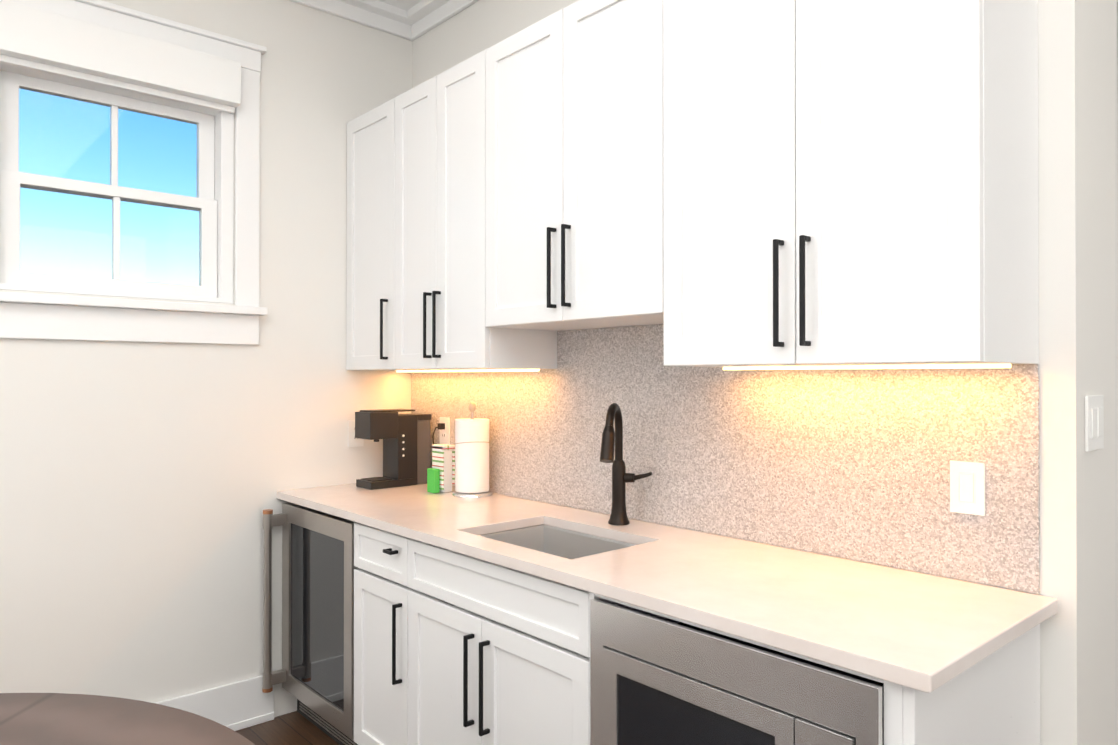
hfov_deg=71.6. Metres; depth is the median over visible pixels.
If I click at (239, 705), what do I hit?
baseboard
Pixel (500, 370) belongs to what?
led light
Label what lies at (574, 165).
upper cabinet
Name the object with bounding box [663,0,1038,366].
upper cabinet
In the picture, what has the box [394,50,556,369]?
upper cabinet
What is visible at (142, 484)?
wall
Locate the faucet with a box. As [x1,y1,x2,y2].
[600,403,651,524]
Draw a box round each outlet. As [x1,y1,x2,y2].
[348,420,363,446]
[439,417,449,443]
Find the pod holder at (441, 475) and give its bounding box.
[427,444,454,492]
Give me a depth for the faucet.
2.43 m
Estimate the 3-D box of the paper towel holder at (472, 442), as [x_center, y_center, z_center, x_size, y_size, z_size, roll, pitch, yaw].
[-0.340,0.297,3.041,0.156,0.365,0.156,0,0,-42]
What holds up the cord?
attached to the coffee maker
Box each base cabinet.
[354,523,413,744]
[408,539,588,744]
[589,592,1039,744]
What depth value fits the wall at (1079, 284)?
1.65 m
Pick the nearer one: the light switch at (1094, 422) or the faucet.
the light switch at (1094, 422)
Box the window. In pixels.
[0,0,267,344]
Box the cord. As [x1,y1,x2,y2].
[432,423,444,443]
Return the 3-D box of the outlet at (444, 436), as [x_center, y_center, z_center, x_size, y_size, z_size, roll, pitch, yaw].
[-0.495,0.252,3.345,0.009,0.116,0.072,0,0,-42]
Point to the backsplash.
(853, 464)
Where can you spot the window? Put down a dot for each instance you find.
(114, 57)
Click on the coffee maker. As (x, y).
(406, 438)
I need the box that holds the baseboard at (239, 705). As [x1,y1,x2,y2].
[155,675,273,730]
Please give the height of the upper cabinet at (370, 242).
1.071 m
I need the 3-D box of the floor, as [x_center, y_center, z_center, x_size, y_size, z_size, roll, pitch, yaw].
[0.051,1.432,0.194,6.900,0.100,6.310,0,0,-42]
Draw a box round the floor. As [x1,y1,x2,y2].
[235,711,339,744]
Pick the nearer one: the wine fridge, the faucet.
the faucet
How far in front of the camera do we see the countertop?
1.73 m
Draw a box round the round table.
[0,693,254,744]
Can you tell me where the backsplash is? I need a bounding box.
[411,324,1039,593]
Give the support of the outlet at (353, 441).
attached to the wall at (142, 484)
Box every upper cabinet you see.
[346,98,398,369]
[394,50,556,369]
[486,0,663,330]
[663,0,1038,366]
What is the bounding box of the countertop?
[276,483,1057,692]
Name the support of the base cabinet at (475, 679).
on the floor
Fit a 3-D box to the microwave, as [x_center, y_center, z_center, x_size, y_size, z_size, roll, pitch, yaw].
[0.457,0.755,1.669,0.434,0.465,0.682,0,0,-42]
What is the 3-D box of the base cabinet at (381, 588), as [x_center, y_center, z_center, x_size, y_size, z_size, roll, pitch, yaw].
[-0.381,0.952,2.741,0.632,0.884,0.362,0,0,-42]
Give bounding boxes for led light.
[396,369,539,371]
[723,364,1010,369]
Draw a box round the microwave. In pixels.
[590,599,883,744]
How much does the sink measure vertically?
0.300 m
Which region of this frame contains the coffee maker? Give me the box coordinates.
[355,409,430,489]
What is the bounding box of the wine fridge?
[262,502,357,744]
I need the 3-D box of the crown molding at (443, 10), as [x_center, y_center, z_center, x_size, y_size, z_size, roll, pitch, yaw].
[0.212,-1.585,2.355,0.299,0.104,2.400,0,0,-42]
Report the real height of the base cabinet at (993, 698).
0.884 m
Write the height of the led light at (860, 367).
0.008 m
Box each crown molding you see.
[290,0,443,40]
[388,0,478,20]
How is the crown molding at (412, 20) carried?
attached to the wall at (142, 484)
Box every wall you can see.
[0,0,412,716]
[413,0,1117,744]
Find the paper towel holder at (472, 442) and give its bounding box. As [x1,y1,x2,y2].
[452,402,491,497]
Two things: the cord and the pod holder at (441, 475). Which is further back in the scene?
the cord
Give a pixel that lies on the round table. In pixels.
(51, 719)
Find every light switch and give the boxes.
[950,460,984,515]
[1085,395,1103,451]
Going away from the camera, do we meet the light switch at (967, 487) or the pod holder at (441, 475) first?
the light switch at (967, 487)

